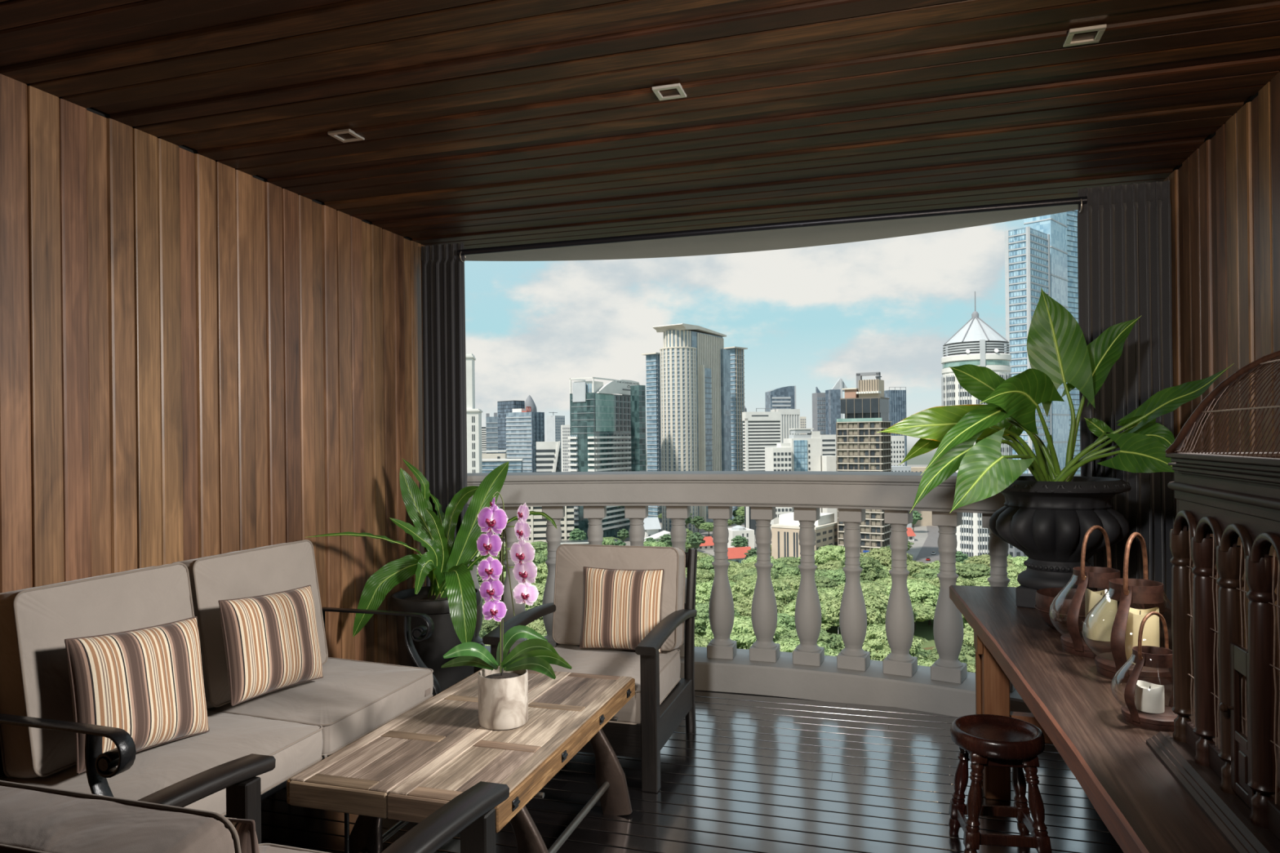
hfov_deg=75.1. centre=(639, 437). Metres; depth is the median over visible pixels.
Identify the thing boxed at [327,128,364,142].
recessed light
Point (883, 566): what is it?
tree
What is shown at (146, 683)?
striped pillow
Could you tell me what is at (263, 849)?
seat cushion
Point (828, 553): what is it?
tree
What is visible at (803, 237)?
trim
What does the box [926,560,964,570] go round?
tree
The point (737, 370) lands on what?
tower
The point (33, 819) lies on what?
cushion
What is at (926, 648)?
pond water
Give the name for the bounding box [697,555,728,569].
broad tree
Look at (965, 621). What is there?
broad tree
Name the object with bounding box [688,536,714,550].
house
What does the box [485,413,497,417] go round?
plant
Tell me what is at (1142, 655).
glass lantern
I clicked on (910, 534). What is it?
house
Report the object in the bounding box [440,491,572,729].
potted orchid
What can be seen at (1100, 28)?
recessed light
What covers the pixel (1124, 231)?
curtain
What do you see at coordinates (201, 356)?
wall
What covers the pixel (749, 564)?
tree
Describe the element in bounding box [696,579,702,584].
tree
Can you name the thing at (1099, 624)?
pillar candle
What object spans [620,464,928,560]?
ground
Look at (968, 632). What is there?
tree
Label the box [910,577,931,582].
tree
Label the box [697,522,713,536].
broad tree
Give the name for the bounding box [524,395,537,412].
domed tower
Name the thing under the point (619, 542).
tree
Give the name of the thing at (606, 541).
broad tree
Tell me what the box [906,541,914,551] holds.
broad tree
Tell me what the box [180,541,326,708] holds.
cushion
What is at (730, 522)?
broad tree
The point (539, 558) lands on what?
broad tree
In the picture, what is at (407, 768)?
coffee table
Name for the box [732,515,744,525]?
tree
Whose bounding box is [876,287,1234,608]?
potted plant
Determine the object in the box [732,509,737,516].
tree
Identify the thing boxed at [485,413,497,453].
glass office
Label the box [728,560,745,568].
tree
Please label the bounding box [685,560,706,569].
tree
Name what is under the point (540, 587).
tree
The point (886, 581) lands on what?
tree
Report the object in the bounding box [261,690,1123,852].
floor
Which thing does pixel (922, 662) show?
tree
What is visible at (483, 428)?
block
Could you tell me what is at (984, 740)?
stool
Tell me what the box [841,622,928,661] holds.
tree
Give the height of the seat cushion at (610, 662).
0.166 m
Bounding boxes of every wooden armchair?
[0,753,509,852]
[482,543,697,793]
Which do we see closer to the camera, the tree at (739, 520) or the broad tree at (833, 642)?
the broad tree at (833, 642)
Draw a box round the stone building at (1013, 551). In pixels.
[1008,543,1026,557]
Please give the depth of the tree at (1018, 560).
308.33 m
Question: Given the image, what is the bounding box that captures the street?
[915,525,939,564]
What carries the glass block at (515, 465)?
on the ground at (921, 532)
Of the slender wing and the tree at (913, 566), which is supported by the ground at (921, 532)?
the slender wing
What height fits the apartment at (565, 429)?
74.800 m
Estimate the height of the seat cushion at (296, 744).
0.145 m
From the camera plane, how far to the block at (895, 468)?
551.40 m
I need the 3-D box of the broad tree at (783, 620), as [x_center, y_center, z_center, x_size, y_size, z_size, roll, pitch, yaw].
[36.507,54.487,227.961,17.202,13.183,16.752,-1,0,2]
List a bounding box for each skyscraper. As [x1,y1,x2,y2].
[568,377,639,539]
[653,323,732,531]
[1004,209,1080,474]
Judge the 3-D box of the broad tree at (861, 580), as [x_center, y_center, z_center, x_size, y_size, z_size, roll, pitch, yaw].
[77.104,54.891,289.120,14.678,11.475,14.294,-1,0,9]
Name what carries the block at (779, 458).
on the ground at (921, 532)
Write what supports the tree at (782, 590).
on the lawn at (923, 630)
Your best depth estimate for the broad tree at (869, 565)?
299.50 m
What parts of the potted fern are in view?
crown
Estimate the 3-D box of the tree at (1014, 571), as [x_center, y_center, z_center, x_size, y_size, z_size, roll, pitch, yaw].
[133.854,52.633,295.267,17.393,14.757,16.929,-1,0,-29]
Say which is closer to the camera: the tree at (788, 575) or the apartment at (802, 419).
the tree at (788, 575)
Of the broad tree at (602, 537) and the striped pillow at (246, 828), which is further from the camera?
the broad tree at (602, 537)
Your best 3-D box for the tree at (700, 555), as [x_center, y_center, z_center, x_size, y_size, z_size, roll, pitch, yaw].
[21.054,53.506,334.406,21.537,15.496,20.963,-1,0,-3]
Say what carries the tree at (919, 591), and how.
on the lawn at (923, 630)
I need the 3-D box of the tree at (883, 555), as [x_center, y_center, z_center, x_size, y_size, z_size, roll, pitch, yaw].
[97.969,51.730,328.534,22.043,17.364,21.456,-1,0,-16]
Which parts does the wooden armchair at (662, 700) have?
leg, armrest, rail, leg, armrest, rail, post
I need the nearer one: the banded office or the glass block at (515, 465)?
the glass block at (515, 465)
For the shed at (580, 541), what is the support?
on the ground at (921, 532)
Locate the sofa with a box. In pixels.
[0,539,441,817]
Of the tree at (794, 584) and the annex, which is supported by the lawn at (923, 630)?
the tree at (794, 584)
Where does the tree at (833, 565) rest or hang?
on the lawn at (923, 630)
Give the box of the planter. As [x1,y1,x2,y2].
[390,586,480,697]
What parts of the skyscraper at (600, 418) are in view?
roof frame, pale glass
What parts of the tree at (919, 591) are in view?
crown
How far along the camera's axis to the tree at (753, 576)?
278.79 m
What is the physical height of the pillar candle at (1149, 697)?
0.064 m
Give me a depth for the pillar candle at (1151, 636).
2.36 m
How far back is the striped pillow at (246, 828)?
1.39 m
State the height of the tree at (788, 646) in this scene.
15.588 m
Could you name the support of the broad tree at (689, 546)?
on the ground at (921, 532)
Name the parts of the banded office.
roof frame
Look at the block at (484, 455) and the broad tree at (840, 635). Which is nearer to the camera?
the broad tree at (840, 635)
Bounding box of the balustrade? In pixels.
[466,471,1080,717]
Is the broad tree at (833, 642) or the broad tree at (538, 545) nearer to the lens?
the broad tree at (833, 642)
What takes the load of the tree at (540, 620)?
on the lawn at (923, 630)
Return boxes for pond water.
[921,646,936,650]
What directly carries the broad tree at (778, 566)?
on the lawn at (923, 630)
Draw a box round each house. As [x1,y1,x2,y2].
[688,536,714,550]
[727,525,754,548]
[727,546,751,563]
[906,527,915,541]
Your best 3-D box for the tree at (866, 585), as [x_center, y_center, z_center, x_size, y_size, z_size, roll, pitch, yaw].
[71.522,53.461,268.049,21.778,14.470,22.374,-1,0,-42]
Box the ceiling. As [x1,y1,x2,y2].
[0,0,1279,248]
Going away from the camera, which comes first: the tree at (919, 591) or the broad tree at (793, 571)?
the tree at (919, 591)
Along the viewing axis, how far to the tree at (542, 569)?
292.99 m
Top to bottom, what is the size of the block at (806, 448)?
65.500 m
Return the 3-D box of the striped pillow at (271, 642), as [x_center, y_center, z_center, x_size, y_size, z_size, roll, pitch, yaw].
[-1.376,0.765,3.131,0.163,0.380,0.449,-1,0,23]
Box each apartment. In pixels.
[560,424,570,471]
[800,416,806,434]
[835,372,893,555]
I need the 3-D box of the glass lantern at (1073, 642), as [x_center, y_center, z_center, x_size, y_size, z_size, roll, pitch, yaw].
[1.462,0.483,2.667,0.285,0.402,0.274,-1,0,-33]
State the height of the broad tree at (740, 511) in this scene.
15.862 m
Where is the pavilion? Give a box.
[643,517,661,537]
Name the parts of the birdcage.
arch moulding, rail, arch moulding, moulding, rail, bead rail, cornice, plate, knob, arch moulding, cage door, rail, arch moulding, rail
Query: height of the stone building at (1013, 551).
17.900 m
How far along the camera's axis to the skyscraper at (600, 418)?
488.04 m
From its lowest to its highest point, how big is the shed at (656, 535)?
12.000 m
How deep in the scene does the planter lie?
4.01 m
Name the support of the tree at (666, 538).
on the ground at (921, 532)
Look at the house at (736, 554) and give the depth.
388.43 m
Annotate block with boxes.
[481,426,486,453]
[481,450,506,459]
[481,458,523,539]
[502,506,573,544]
[536,440,561,471]
[764,443,791,544]
[783,428,821,512]
[820,455,837,522]
[890,435,904,466]
[891,466,911,527]
[911,466,932,526]
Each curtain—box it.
[421,242,467,586]
[1077,180,1175,609]
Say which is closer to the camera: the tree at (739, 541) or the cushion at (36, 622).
the cushion at (36, 622)
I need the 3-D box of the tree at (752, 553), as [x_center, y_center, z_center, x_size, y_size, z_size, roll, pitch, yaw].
[51.386,55.249,374.264,9.214,11.309,8.717,-1,0,-14]
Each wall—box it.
[0,73,426,665]
[1163,70,1279,675]
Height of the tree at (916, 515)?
14.285 m
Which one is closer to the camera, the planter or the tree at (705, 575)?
the planter
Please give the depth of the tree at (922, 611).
247.75 m
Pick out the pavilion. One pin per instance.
(651, 526)
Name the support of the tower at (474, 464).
on the ground at (921, 532)
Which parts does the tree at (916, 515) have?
crown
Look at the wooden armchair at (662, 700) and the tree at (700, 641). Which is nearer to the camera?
the wooden armchair at (662, 700)
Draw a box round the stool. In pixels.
[948,714,1052,852]
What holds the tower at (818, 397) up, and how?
on the ground at (921, 532)
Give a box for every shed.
[560,538,617,544]
[644,530,670,542]
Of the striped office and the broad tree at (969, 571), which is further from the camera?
the striped office
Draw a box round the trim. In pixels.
[465,196,1078,261]
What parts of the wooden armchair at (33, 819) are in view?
armrest, leg, armrest, leg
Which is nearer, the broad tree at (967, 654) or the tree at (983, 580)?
the broad tree at (967, 654)
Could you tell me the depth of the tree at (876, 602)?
216.94 m
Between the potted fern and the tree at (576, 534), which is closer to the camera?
the potted fern
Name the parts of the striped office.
roof rail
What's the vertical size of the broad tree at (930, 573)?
13.769 m
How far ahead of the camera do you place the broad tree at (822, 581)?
289.43 m
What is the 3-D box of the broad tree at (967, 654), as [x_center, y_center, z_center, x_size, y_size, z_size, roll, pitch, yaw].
[71.922,53.802,188.592,15.105,13.776,14.710,-1,0,-37]
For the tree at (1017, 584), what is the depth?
273.83 m
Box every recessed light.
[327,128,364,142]
[652,83,686,100]
[1062,23,1106,46]
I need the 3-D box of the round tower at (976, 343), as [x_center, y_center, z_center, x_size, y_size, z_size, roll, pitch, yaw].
[155.588,-4.012,384.954,30.200,127.500,30.300,-1,0,11]
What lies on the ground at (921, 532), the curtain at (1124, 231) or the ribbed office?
the ribbed office
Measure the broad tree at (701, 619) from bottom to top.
16.137 m
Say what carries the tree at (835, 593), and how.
on the lawn at (923, 630)
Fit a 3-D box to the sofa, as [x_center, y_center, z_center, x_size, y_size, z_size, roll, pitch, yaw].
[-1.393,0.952,2.986,0.659,1.028,1.552,-1,0,17]
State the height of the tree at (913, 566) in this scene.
14.588 m
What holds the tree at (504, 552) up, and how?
on the lawn at (923, 630)
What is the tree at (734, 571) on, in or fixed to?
on the lawn at (923, 630)
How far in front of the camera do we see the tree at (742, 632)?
205.74 m
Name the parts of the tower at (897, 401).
roof rail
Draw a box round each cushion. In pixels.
[0,564,192,778]
[0,710,323,814]
[0,784,235,852]
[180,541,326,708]
[208,658,433,754]
[258,845,313,852]
[549,644,680,723]
[553,545,684,649]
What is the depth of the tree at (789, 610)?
232.79 m
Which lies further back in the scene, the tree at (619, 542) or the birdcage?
the tree at (619, 542)
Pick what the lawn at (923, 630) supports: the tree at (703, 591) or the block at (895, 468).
the tree at (703, 591)
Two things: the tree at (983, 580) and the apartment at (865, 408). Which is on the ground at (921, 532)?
the apartment at (865, 408)
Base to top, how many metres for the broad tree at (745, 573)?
16.019 m
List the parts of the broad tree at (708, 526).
crown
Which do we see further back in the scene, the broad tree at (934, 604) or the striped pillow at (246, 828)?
the broad tree at (934, 604)
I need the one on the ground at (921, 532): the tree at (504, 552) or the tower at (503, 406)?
the tower at (503, 406)
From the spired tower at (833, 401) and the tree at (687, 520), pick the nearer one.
the tree at (687, 520)
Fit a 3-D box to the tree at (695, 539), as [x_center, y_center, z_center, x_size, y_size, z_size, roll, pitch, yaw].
[28.625,54.495,422.796,9.505,13.324,10.047,-1,0,-14]
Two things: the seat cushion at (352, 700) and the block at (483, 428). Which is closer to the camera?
the seat cushion at (352, 700)
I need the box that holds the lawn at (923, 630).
[826,615,935,648]
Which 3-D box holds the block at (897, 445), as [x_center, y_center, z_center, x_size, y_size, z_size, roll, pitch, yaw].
[184.711,28.920,607.816,11.400,61.000,14.120,-1,0,-10]
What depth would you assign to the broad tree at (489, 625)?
242.25 m
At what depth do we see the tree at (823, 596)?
250.49 m
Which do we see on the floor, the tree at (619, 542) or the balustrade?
the balustrade
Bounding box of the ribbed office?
[770,408,799,443]
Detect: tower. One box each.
[466,353,482,555]
[497,400,524,453]
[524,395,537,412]
[546,412,564,467]
[640,352,662,522]
[724,346,747,519]
[764,385,795,411]
[812,386,826,435]
[825,377,847,435]
[884,386,906,466]
[941,291,1012,557]
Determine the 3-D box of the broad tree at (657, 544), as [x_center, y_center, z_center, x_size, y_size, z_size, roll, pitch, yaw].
[6.270,52.717,356.483,18.314,17.405,17.835,-1,0,-38]
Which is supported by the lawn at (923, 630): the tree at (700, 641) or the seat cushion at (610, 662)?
the tree at (700, 641)
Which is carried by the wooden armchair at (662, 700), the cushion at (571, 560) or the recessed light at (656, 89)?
the cushion at (571, 560)
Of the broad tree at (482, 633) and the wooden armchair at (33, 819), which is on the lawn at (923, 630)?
the broad tree at (482, 633)
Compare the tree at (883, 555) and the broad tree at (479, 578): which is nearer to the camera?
the broad tree at (479, 578)
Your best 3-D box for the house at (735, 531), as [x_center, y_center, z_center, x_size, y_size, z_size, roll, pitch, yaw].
[51.863,53.333,438.270,12.100,15.100,14.120,-1,0,-15]
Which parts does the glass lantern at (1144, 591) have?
glass globe, handle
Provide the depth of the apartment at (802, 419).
1001.38 m
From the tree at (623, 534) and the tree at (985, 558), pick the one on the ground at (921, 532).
the tree at (623, 534)
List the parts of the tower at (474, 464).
cornice, cornice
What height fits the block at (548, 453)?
60.100 m
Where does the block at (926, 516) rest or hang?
on the ground at (921, 532)
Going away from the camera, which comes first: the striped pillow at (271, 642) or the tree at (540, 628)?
the striped pillow at (271, 642)
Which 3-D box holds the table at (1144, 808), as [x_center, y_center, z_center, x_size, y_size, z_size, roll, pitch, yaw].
[1.370,1.060,2.232,0.815,0.750,3.260,-1,0,17]
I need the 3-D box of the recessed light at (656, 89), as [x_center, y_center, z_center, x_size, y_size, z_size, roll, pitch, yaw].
[0.094,-1.125,2.671,0.092,0.040,0.092,-1,0,17]
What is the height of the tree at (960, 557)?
13.785 m
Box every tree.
[476,542,506,571]
[476,568,499,584]
[479,627,488,638]
[481,617,499,632]
[524,582,545,610]
[525,616,543,630]
[528,620,546,635]
[530,541,546,553]
[532,553,547,566]
[534,561,547,583]
[537,548,547,555]
[568,528,586,540]
[601,538,615,545]
[602,537,621,540]
[613,540,626,545]
[617,528,629,542]
[643,537,657,542]
[643,541,671,546]
[657,533,671,546]
[684,513,692,523]
[684,538,693,549]
[685,528,693,538]
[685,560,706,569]
[685,568,714,582]
[686,532,706,549]
[690,515,706,532]
[694,602,739,636]
[694,633,711,647]
[695,579,736,604]
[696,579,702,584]
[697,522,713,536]
[697,551,711,559]
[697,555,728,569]
[700,615,790,649]
[727,519,734,525]
[727,564,755,582]
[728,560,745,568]
[730,535,748,547]
[730,568,779,583]
[730,577,797,604]
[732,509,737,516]
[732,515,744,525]
[733,595,787,616]
[735,506,744,516]
[736,573,773,584]
[741,555,777,564]
[741,561,756,567]
[743,548,756,559]
[755,560,788,576]
[774,637,840,656]
[775,556,800,564]
[775,577,800,590]
[776,574,817,586]
[777,613,795,634]
[777,627,844,653]
[781,565,818,576]
[781,601,839,630]
[783,589,836,604]
[796,556,820,569]
[814,545,845,564]
[814,568,827,576]
[814,575,837,589]
[816,560,842,571]
[817,586,843,631]
[818,569,845,586]
[822,588,889,626]
[832,633,844,648]
[835,581,888,595]
[838,556,887,581]
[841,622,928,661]
[844,579,877,583]
[859,546,913,567]
[871,577,908,587]
[876,565,891,579]
[884,560,934,579]
[885,578,939,630]
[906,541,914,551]
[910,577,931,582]
[911,511,922,531]
[911,568,939,579]
[911,601,935,635]
[917,648,932,660]
[917,657,934,666]
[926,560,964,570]
[926,644,975,665]
[927,575,976,590]
[928,600,937,625]
[955,551,968,564]
[955,563,990,581]
[962,617,969,627]
[962,622,974,647]
[963,554,1021,568]
[963,662,975,672]
[973,575,1018,586]
[988,564,1026,578]
[1007,555,1028,568]
[1007,583,1020,586]
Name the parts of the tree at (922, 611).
crown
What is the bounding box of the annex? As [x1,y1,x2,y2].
[820,434,836,455]
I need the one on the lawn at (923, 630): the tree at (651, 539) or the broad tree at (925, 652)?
the broad tree at (925, 652)
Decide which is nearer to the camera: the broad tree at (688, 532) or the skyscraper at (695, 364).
the broad tree at (688, 532)
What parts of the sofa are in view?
panel, scroll arm, leg, seat frame, leg, scroll arm, leg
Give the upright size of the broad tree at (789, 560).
13.436 m
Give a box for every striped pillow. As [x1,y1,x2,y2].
[64,616,209,774]
[218,585,323,706]
[226,817,259,852]
[579,566,663,653]
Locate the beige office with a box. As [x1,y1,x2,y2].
[770,511,837,559]
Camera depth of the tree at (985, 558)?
311.73 m
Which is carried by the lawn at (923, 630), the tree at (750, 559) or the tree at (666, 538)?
the tree at (750, 559)
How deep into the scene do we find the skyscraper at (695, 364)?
552.34 m
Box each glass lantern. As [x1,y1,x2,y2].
[1048,525,1143,658]
[1081,532,1172,684]
[1110,611,1195,731]
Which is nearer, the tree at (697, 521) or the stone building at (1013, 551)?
the stone building at (1013, 551)
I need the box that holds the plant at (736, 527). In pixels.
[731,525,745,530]
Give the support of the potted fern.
on the floor
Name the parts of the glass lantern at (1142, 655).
glass globe, handle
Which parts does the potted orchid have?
flower stem, pot, flower stem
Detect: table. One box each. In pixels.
[286,668,635,852]
[949,585,1279,852]
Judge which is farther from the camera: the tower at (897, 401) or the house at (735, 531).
the tower at (897, 401)
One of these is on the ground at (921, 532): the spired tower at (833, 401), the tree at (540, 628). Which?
the spired tower at (833, 401)
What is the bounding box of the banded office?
[506,406,544,472]
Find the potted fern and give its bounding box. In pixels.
[308,457,557,697]
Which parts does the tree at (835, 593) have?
crown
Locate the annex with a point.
(828, 442)
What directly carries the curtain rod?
attached to the ceiling
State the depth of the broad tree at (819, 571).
303.47 m
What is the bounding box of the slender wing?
[630,385,646,471]
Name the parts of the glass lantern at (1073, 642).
handle, glass globe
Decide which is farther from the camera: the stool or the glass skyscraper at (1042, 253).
the glass skyscraper at (1042, 253)
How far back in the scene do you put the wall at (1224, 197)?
2.96 m
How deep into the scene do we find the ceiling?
2.70 m
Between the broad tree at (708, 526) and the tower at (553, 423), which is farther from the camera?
the tower at (553, 423)
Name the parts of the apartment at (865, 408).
terrace rail, portal frame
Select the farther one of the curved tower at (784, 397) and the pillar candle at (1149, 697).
the curved tower at (784, 397)
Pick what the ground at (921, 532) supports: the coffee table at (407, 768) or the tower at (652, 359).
the tower at (652, 359)
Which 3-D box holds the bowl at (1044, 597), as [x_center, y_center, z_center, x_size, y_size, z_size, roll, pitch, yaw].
[1.553,0.621,2.979,0.255,0.125,0.255,-1,0,17]
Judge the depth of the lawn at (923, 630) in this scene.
260.14 m
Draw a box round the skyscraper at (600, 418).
[568,377,639,539]
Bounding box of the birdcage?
[1146,350,1279,852]
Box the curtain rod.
[457,195,1087,262]
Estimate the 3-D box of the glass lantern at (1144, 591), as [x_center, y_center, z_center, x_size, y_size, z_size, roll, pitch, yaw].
[1.433,0.479,2.404,0.291,0.410,0.279,-1,0,-41]
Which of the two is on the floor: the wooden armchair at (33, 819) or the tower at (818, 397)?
the wooden armchair at (33, 819)
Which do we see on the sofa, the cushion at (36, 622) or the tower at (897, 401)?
the cushion at (36, 622)
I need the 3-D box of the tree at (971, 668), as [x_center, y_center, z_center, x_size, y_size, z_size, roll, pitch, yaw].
[69.642,54.559,176.753,19.370,12.308,19.900,-1,0,-45]
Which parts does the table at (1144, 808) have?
leg, cross rail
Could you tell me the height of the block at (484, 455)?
54.700 m
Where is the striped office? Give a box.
[742,408,781,534]
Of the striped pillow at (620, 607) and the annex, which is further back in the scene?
the annex
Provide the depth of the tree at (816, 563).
333.83 m
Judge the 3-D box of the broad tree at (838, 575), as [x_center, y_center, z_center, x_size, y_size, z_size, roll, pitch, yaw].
[70.520,53.755,296.633,14.008,13.901,14.384,-1,0,-21]
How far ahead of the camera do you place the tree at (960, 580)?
279.26 m
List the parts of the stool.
leg, leg, seat, leg, leg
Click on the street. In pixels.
(931, 544)
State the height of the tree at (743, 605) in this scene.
14.741 m
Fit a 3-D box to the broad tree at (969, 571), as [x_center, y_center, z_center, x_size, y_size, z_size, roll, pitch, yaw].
[123.230,53.230,306.608,18.389,13.791,17.907,-1,0,31]
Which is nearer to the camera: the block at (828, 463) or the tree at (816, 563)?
the tree at (816, 563)
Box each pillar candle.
[1084,588,1117,641]
[1124,607,1159,664]
[1135,680,1164,713]
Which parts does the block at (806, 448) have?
glass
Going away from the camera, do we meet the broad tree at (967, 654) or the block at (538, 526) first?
the broad tree at (967, 654)
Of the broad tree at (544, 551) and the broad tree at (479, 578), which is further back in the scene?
the broad tree at (544, 551)

